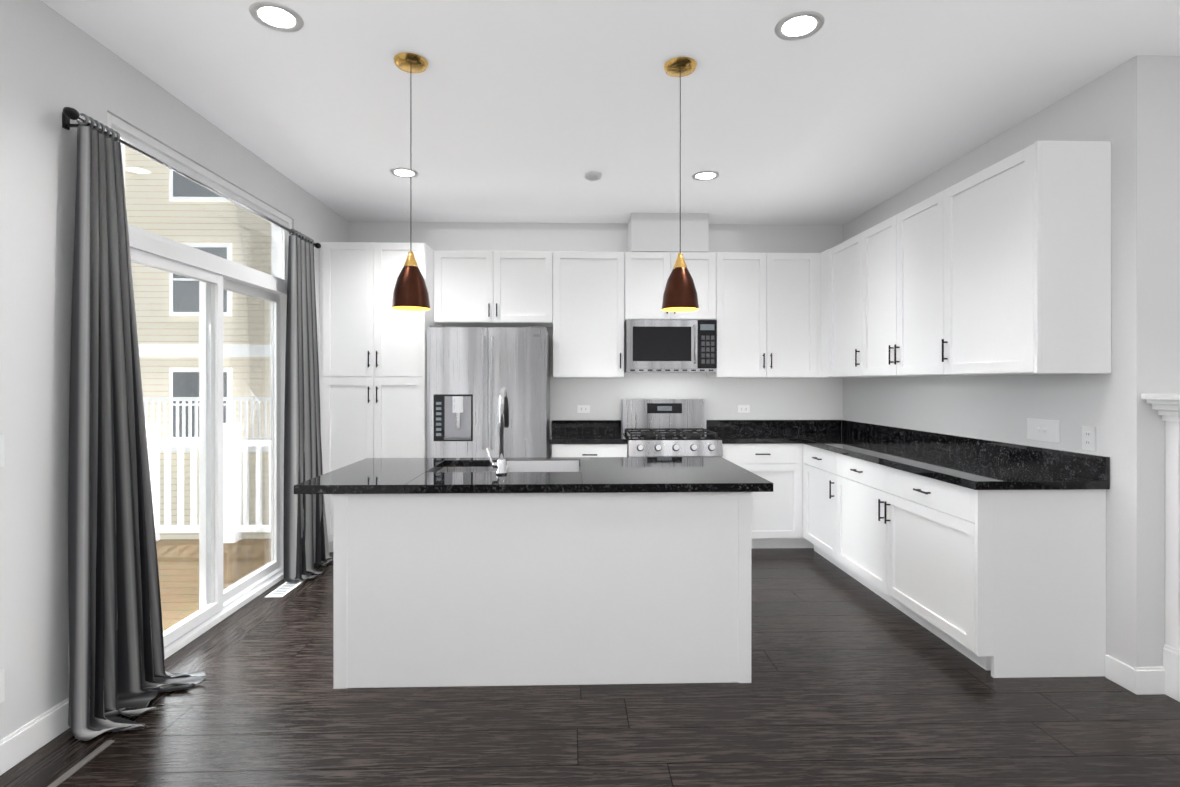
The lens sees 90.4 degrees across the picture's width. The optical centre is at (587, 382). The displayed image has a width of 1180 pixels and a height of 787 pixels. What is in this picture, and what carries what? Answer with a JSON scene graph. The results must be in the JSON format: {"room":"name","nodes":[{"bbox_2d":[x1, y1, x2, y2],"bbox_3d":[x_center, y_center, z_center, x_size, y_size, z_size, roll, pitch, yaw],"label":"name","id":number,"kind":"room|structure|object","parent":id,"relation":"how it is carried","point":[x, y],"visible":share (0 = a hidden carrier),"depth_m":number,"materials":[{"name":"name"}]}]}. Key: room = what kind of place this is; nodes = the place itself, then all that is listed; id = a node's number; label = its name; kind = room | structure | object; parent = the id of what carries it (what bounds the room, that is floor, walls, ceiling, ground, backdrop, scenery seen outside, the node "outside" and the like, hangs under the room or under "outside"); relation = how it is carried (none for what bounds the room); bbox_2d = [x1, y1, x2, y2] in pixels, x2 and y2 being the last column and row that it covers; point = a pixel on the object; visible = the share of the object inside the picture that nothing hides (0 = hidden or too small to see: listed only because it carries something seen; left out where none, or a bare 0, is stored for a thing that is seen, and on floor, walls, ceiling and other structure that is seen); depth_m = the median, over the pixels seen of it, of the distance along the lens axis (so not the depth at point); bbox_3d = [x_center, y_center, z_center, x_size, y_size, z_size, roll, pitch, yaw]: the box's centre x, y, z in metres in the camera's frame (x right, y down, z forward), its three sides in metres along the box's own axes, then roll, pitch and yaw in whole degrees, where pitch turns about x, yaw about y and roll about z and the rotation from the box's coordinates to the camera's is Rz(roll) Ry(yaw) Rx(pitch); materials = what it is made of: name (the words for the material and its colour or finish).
{"room":"kitchen","nodes":[
{"label":"kitchen","id":0,"kind":"room"},
{"bbox_2d":[0,0,347,739],"bbox_3d":[-2.102,-0.034,0.893,0.150,2.810,9.030,0,0,-2],"label":"wall","id":1,"kind":"structure","parent":0,"point":[52,64],"depth_m":2.23,"materials":[{"name":"paint"}]},
{"bbox_2d":[0,669,4,702],"bbox_3d":[-2.052,1.066,2.000,0.008,0.114,0.128,0,0,-2],"label":"outlet","id":2,"kind":"object","parent":1,"relation":"attached to","point":[2,685],"visible":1,"depth_m":2.06,"materials":[{"name":"white plastic"}]},
{"bbox_2d":[0,434,4,466],"bbox_3d":[-2.048,0.241,2.000,0.016,0.114,0.128,0,0,-2],"label":"light switch","id":3,"kind":"object","parent":1,"relation":"attached to","point":[2,450],"visible":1,"depth_m":2.06,"materials":[{"name":"white plastic"}]},
{"bbox_2d":[0,697,69,774],"bbox_3d":[-1.983,1.313,-0.474,0.014,0.117,5.990,0,0,-2],"label":"baseboard","id":4,"kind":"structure","parent":1,"relation":"attached to","point":[20,744],"depth_m":2.17,"materials":[{"name":"white wood"}]},
{"bbox_2d":[62,107,320,248],"bbox_3d":[-2.039,-1.030,3.338,0.107,0.060,2.245,0,0,-2],"label":"curtain rod","id":5,"kind":"object","parent":1,"relation":"attached to","point":[68,113],"visible":0.83,"depth_m":2.62,"materials":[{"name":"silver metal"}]},
{"bbox_2d":[68,125,205,740],"bbox_3d":[-1.890,0.182,2.482,0.317,2.367,0.506,0,0,-2],"label":"curtain","id":6,"kind":"object","parent":5,"relation":"hanging from","point":[116,660],"visible":1,"depth_m":2.40,"materials":[{"name":"grey fabric"}]},
{"bbox_2d":[283,235,332,582],"bbox_3d":[-1.980,0.181,4.248,0.203,2.367,0.549,0,0,-2],"label":"curtain","id":7,"kind":"object","parent":5,"relation":"hanging from","point":[305,545],"visible":0.94,"depth_m":4.09,"materials":[{"name":"grey fabric"}]},
{"bbox_2d":[107,112,291,658],"bbox_3d":[-2.164,0.099,3.377,0.143,2.543,1.696,0,0,-2],"label":"sliding glass door","id":8,"kind":"structure","parent":1,"relation":"in","point":[258,277],"depth_m":3.53,"materials":[{"name":"clear glass"}]},
{"bbox_2d":[0,548,1179,786],"bbox_3d":[2.126,1.431,1.009,8.610,0.120,9.030,0,0,-2],"label":"floor","id":9,"kind":"structure","parent":0,"point":[854,684],"depth_m":2.36,"materials":[{"name":"brown wood"}]},
{"bbox_2d":[47,740,114,786],"bbox_3d":[-1.741,1.368,-0.602,0.028,0.006,5.680,0,0,-2],"label":"transition strip","id":10,"kind":"object","parent":9,"relation":"on","point":[79,765],"visible":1,"depth_m":2.10,"materials":[{"name":"grey metal"}]},
{"bbox_2d":[265,581,302,596],"bbox_3d":[-2.004,1.367,3.887,0.110,0.004,0.310,0,0,-2],"label":"floor vent","id":11,"kind":"object","parent":9,"relation":"in","point":[284,589],"visible":0.9,"depth_m":3.86,"materials":[{"name":"white plastic"}]},
{"bbox_2d":[319,242,440,551],"bbox_3d":[-1.718,0.130,4.937,0.836,2.480,0.662,0,0,-2],"label":"pantry cabinet","id":12,"kind":"object","parent":9,"relation":"on","point":[373,370],"visible":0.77,"depth_m":4.65,"materials":[{"name":"white wood"}]},
{"bbox_2d":[427,326,549,457],"bbox_3d":[-0.790,0.467,4.858,0.920,1.805,0.814,0,0,-2],"label":"refrigerator","id":13,"kind":"object","parent":9,"relation":"on","point":[471,372],"visible":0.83,"depth_m":4.52,"materials":[{"name":"metal"}]},
{"bbox_2d":[330,493,750,688],"bbox_3d":[-0.208,0.933,3.111,1.882,0.874,0.936,0,0,-2],"label":"kitchen island","id":14,"kind":"object","parent":9,"relation":"on","point":[450,572],"depth_m":2.65,"materials":[{"name":"white wood"}]},
{"bbox_2d":[294,457,772,492],"bbox_3d":[-0.244,0.476,3.085,2.140,0.039,0.930,0,0,-2],"label":"island countertop","id":15,"kind":"structure","parent":14,"relation":"on","point":[597,474],"depth_m":2.77,"materials":[{"name":"black stone"}]},
{"bbox_2d":[486,387,508,474],"bbox_3d":[-0.453,0.239,2.979,0.104,0.432,0.217,0,0,-2],"label":"faucet","id":16,"kind":"object","parent":15,"relation":"on","point":[500,464],"visible":1,"depth_m":2.89,"materials":[{"name":"silver metal"}]},
{"bbox_2d":[426,461,581,472],"bbox_3d":[-0.435,0.587,3.205,0.814,0.254,0.484,0,0,-2],"label":"sink","id":17,"kind":"object","parent":15,"relation":"in","point":[447,466],"depth_m":3.43,"materials":[{"name":"silver metal"}]},
{"bbox_2d":[549,420,627,456],"bbox_3d":[-0.004,0.858,4.990,0.626,1.024,0.652,0,0,-2],"label":"base cabinet","id":18,"kind":"object","parent":9,"relation":"on","point":[588,438],"visible":0.21,"depth_m":4.72,"materials":[{"name":"white wood"}]},
{"bbox_2d":[622,399,722,457],"bbox_3d":[0.693,0.762,4.957,0.750,1.215,0.698,0,0,-2],"label":"gas range","id":19,"kind":"object","parent":9,"relation":"on","point":[663,427],"visible":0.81,"depth_m":5.21,"materials":[{"name":"metal"}]},
{"bbox_2d":[722,444,793,548],"bbox_3d":[1.395,0.933,5.044,0.646,0.874,0.619,0,0,-2],"label":"base cabinet","id":20,"kind":"object","parent":9,"relation":"on","point":[772,513],"depth_m":4.75,"materials":[{"name":"white wood"}]},
{"bbox_2d":[706,432,877,443],"bbox_3d":[1.710,0.475,5.043,1.276,0.039,0.638,0,0,-2],"label":"countertop","id":21,"kind":"structure","parent":20,"relation":"on","point":[727,437],"depth_m":4.82,"materials":[{"name":"black stone"}]},
{"bbox_2d":[806,444,829,560],"bbox_3d":[2.060,0.933,4.443,0.610,0.874,0.660,0,0,-2],"label":"base cabinet","id":22,"kind":"object","parent":9,"relation":"on","point":[817,459],"depth_m":4.49,"materials":[{"name":"white wood"}]},
{"bbox_2d":[830,452,877,594],"bbox_3d":[2.076,0.933,3.839,0.610,0.874,0.791,0,0,-2],"label":"base cabinet","id":23,"kind":"object","parent":9,"relation":"on","point":[853,483],"depth_m":3.91,"materials":[{"name":"white wood"}]},
{"bbox_2d":[878,464,1105,677],"bbox_3d":[2.096,0.933,3.143,0.610,0.874,0.844,0,0,-2],"label":"base cabinet","id":24,"kind":"object","parent":9,"relation":"on","point":[987,554],"depth_m":2.73,"materials":[{"name":"white wood"}]},
{"bbox_2d":[802,440,1109,491],"bbox_3d":[2.068,0.476,3.717,0.633,0.039,2.032,0,0,-2],"label":"countertop","id":25,"kind":"structure","parent":24,"relation":"on","point":[978,473],"depth_m":3.10,"materials":[{"name":"black stone"}]},
{"bbox_2d":[1141,393,1179,701],"bbox_3d":[3.458,0.710,2.520,2.045,1.320,0.178,0,0,-2],"label":"fireplace mantel","id":26,"kind":"object","parent":9,"relation":"on","point":[1167,406],"visible":1,"depth_m":2.55,"materials":[{"name":"white wood"}]},
{"bbox_2d":[348,213,842,456],"bbox_3d":[0.100,-0.035,5.225,4.790,2.810,0.490,0,0,-2],"label":"wall","id":27,"kind":"structure","parent":0,"point":[793,398],"depth_m":5.32,"materials":[{"name":"paint"}]},
{"bbox_2d":[434,251,553,326],"bbox_3d":[-0.803,-0.805,5.119,0.996,0.610,0.348,0,0,-2],"label":"upper cabinet","id":28,"kind":"object","parent":27,"relation":"attached to","point":[472,288],"depth_m":4.95,"materials":[{"name":"white wood"}]},
{"bbox_2d":[577,405,589,412],"bbox_3d":[-0.038,0.245,5.311,0.114,0.070,0.008,0,0,-2],"label":"electrical outlet","id":29,"kind":"object","parent":27,"relation":"attached to","point":[583,408],"visible":1,"depth_m":5.31,"materials":[{"name":"white plastic"}]},
{"bbox_2d":[542,251,633,377],"bbox_3d":[0.002,-0.575,5.141,0.735,1.070,0.348,0,0,-2],"label":"upper cabinet","id":30,"kind":"object","parent":27,"relation":"attached to","point":[594,291],"depth_m":4.98,"materials":[{"name":"white wood"}]},
{"bbox_2d":[634,252,717,320],"bbox_3d":[0.698,-0.820,5.160,0.778,0.580,0.348,0,0,-2],"label":"upper cabinet","id":31,"kind":"object","parent":27,"relation":"attached to","point":[652,270],"depth_m":4.99,"materials":[{"name":"white wood"}]},
{"bbox_2d":[624,320,716,372],"bbox_3d":[0.699,-0.305,5.105,0.758,0.440,0.459,0,0,-2],"label":"microwave","id":32,"kind":"object","parent":31,"relation":"attached to","point":[670,346],"visible":1,"depth_m":4.92,"materials":[{"name":"metal"}]},
{"bbox_2d":[737,405,749,412],"bbox_3d":[1.422,0.245,5.351,0.114,0.070,0.008,0,0,-2],"label":"electrical outlet","id":33,"kind":"object","parent":27,"relation":"attached to","point":[743,408],"visible":1,"depth_m":5.35,"materials":[{"name":"white plastic"}]},
{"bbox_2d":[707,252,817,377],"bbox_3d":[1.490,-0.575,5.182,0.927,1.070,0.348,0,0,-2],"label":"upper cabinet","id":34,"kind":"object","parent":27,"relation":"attached to","point":[767,323],"depth_m":5.02,"materials":[{"name":"white wood"}]},
{"bbox_2d":[706,420,841,431],"bbox_3d":[1.691,0.401,5.352,1.255,0.110,0.019,0,0,-2],"label":"backsplash","id":35,"kind":"structure","parent":27,"relation":"attached to","point":[712,425],"depth_m":5.34,"materials":[{"name":"black stone"}]},
{"bbox_2d":[41,0,1179,224],"bbox_3d":[2.126,-1.499,1.008,8.610,0.120,9.030,0,0,-2],"label":"ceiling","id":36,"kind":"structure","parent":0,"point":[523,110],"depth_m":2.90,"materials":[{"name":"paint"}]},
{"bbox_2d":[249,1,303,31],"bbox_3d":[-1.226,-1.436,2.312,0.192,0.006,0.192,0,0,-2],"label":"recessed light","id":37,"kind":"object","parent":36,"relation":"in","point":[275,18],"visible":1,"depth_m":2.30,"materials":[{"name":"white plastic"}]},
{"bbox_2d":[390,168,417,177],"bbox_3d":[-1.263,-1.437,4.032,0.192,0.006,0.192,0,0,-2],"label":"recessed light","id":38,"kind":"object","parent":36,"relation":"in","point":[402,172],"visible":0.9,"depth_m":4.02,"materials":[{"name":"white plastic"}]},
{"bbox_2d":[391,52,429,310],"bbox_3d":[-0.795,-0.884,2.634,0.168,1.109,0.168,0,0,-2],"label":"pendant light","id":39,"kind":"object","parent":36,"relation":"hanging from","point":[410,292],"visible":1,"depth_m":2.59,"materials":[{"name":"gold metal"}]},
{"bbox_2d":[584,171,601,180],"bbox_3d":[0.036,-1.425,4.067,0.120,0.030,0.120,0,0,-2],"label":"smoke detector","id":40,"kind":"object","parent":36,"relation":"attached to","point":[592,176],"visible":1,"depth_m":4.03,"materials":[{"name":"white plastic"}]},
{"bbox_2d":[662,57,698,311],"bbox_3d":[0.420,-0.884,2.667,0.168,1.109,0.168,0,0,-2],"label":"pendant light","id":41,"kind":"object","parent":36,"relation":"hanging from","point":[680,293],"visible":1,"depth_m":2.62,"materials":[{"name":"gold metal"}]},
{"bbox_2d":[692,171,719,180],"bbox_3d":[0.821,-1.437,4.089,0.192,0.006,0.192,0,0,-2],"label":"recessed light","id":42,"kind":"object","parent":36,"relation":"in","point":[704,175],"visible":0.98,"depth_m":4.08,"materials":[{"name":"white plastic"}]},
{"bbox_2d":[774,11,824,40],"bbox_3d":[0.853,-1.436,2.369,0.192,0.006,0.192,0,0,-2],"label":"recessed light","id":43,"kind":"object","parent":36,"relation":"in","point":[790,28],"visible":1,"depth_m":2.36,"materials":[{"name":"white plastic"}]},
{"bbox_2d":[843,73,1105,455],"bbox_3d":[2.451,-0.035,4.134,0.150,2.810,2.800,0,0,-2],"label":"wall","id":44,"kind":"structure","parent":0,"point":[1001,408],"depth_m":3.44,"materials":[{"name":"paint"}]},
{"bbox_2d":[822,250,825,377],"bbox_3d":[2.178,-0.575,4.936,0.348,1.070,0.220,0,0,-2],"label":"upper cabinet","id":45,"kind":"object","parent":44,"relation":"attached to","point":[824,252],"depth_m":4.98,"materials":[{"name":"white wood"}]},
{"bbox_2d":[826,237,853,377],"bbox_3d":[2.187,-0.575,4.576,0.348,1.070,0.619,0,0,-2],"label":"upper cabinet","id":46,"kind":"object","parent":44,"relation":"attached to","point":[839,258],"depth_m":4.69,"materials":[{"name":"white wood"}]},
{"bbox_2d":[854,195,933,376],"bbox_3d":[2.207,-0.575,3.852,0.348,1.070,1.071,0,0,-2],"label":"upper cabinet","id":47,"kind":"object","parent":44,"relation":"attached to","point":[894,257],"depth_m":3.86,"materials":[{"name":"white wood"}]},
{"bbox_2d":[842,420,1109,479],"bbox_3d":[2.366,0.401,4.034,0.020,0.110,2.650,0,0,-2],"label":"backsplash","id":48,"kind":"structure","parent":44,"relation":"attached to","point":[1078,464],"depth_m":3.40,"materials":[{"name":"black stone"}]},
{"bbox_2d":[934,141,1110,375],"bbox_3d":[2.229,-0.575,3.068,0.348,1.070,0.741,0,0,-2],"label":"upper cabinet","id":49,"kind":"object","parent":44,"relation":"attached to","point":[1002,267],"depth_m":2.75,"materials":[{"name":"white wood"}]},
{"bbox_2d":[1027,418,1059,442],"bbox_3d":[2.395,0.252,3.075,0.016,0.114,0.209,0,0,-2],"label":"light switch","id":50,"kind":"object","parent":44,"relation":"attached to","point":[1043,430],"visible":1,"depth_m":3.07,"materials":[{"name":"white plastic"}]},
{"bbox_2d":[1082,426,1095,450],"bbox_3d":[2.406,0.270,2.818,0.008,0.114,0.070,0,0,-2],"label":"electrical outlet","id":51,"kind":"object","parent":44,"relation":"attached to","point":[1088,437],"visible":1,"depth_m":2.81,"materials":[{"name":"white plastic"}]},
{"bbox_2d":[1106,55,1179,667],"bbox_3d":[4.400,-0.035,2.712,3.970,2.810,0.150,0,0,-2],"label":"wall","id":52,"kind":"structure","parent":0,"point":[1143,114],"depth_m":2.59,"materials":[{"name":"paint"}]},
{"bbox_2d":[1129,666,1164,694],"bbox_3d":[4.321,1.312,2.629,3.834,0.117,0.016,0,0,-2],"label":"baseboard","id":53,"kind":"structure","parent":52,"relation":"attached to","point":[1142,680],"depth_m":2.57,"materials":[{"name":"white wood"}]},
{"label":"outside","id":54,"kind":"structure","parent":0,"visible":0},
{"bbox_3d":[-21.292,4.468,9.206,37.720,0.200,60.000,0,0,-2],"label":"ground","id":55,"kind":"structure","parent":54,"visible":0},
{"bbox_2d":[120,143,249,538],"bbox_3d":[-11.840,-0.934,16.166,21.000,10.600,9.600,0,0,-2],"label":"building","id":56,"kind":"structure","parent":55,"relation":"on","point":[151,409],"depth_m":12.24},
{"bbox_2d":[145,423,248,630],"bbox_3d":[-3.724,2.375,3.385,2.935,3.990,4.200,0,0,-2],"label":"deck","id":57,"kind":"object","parent":55,"relation":"on","point":[171,620],"depth_m":5.36,"materials":[{"name":"brown wood"}]}
]}

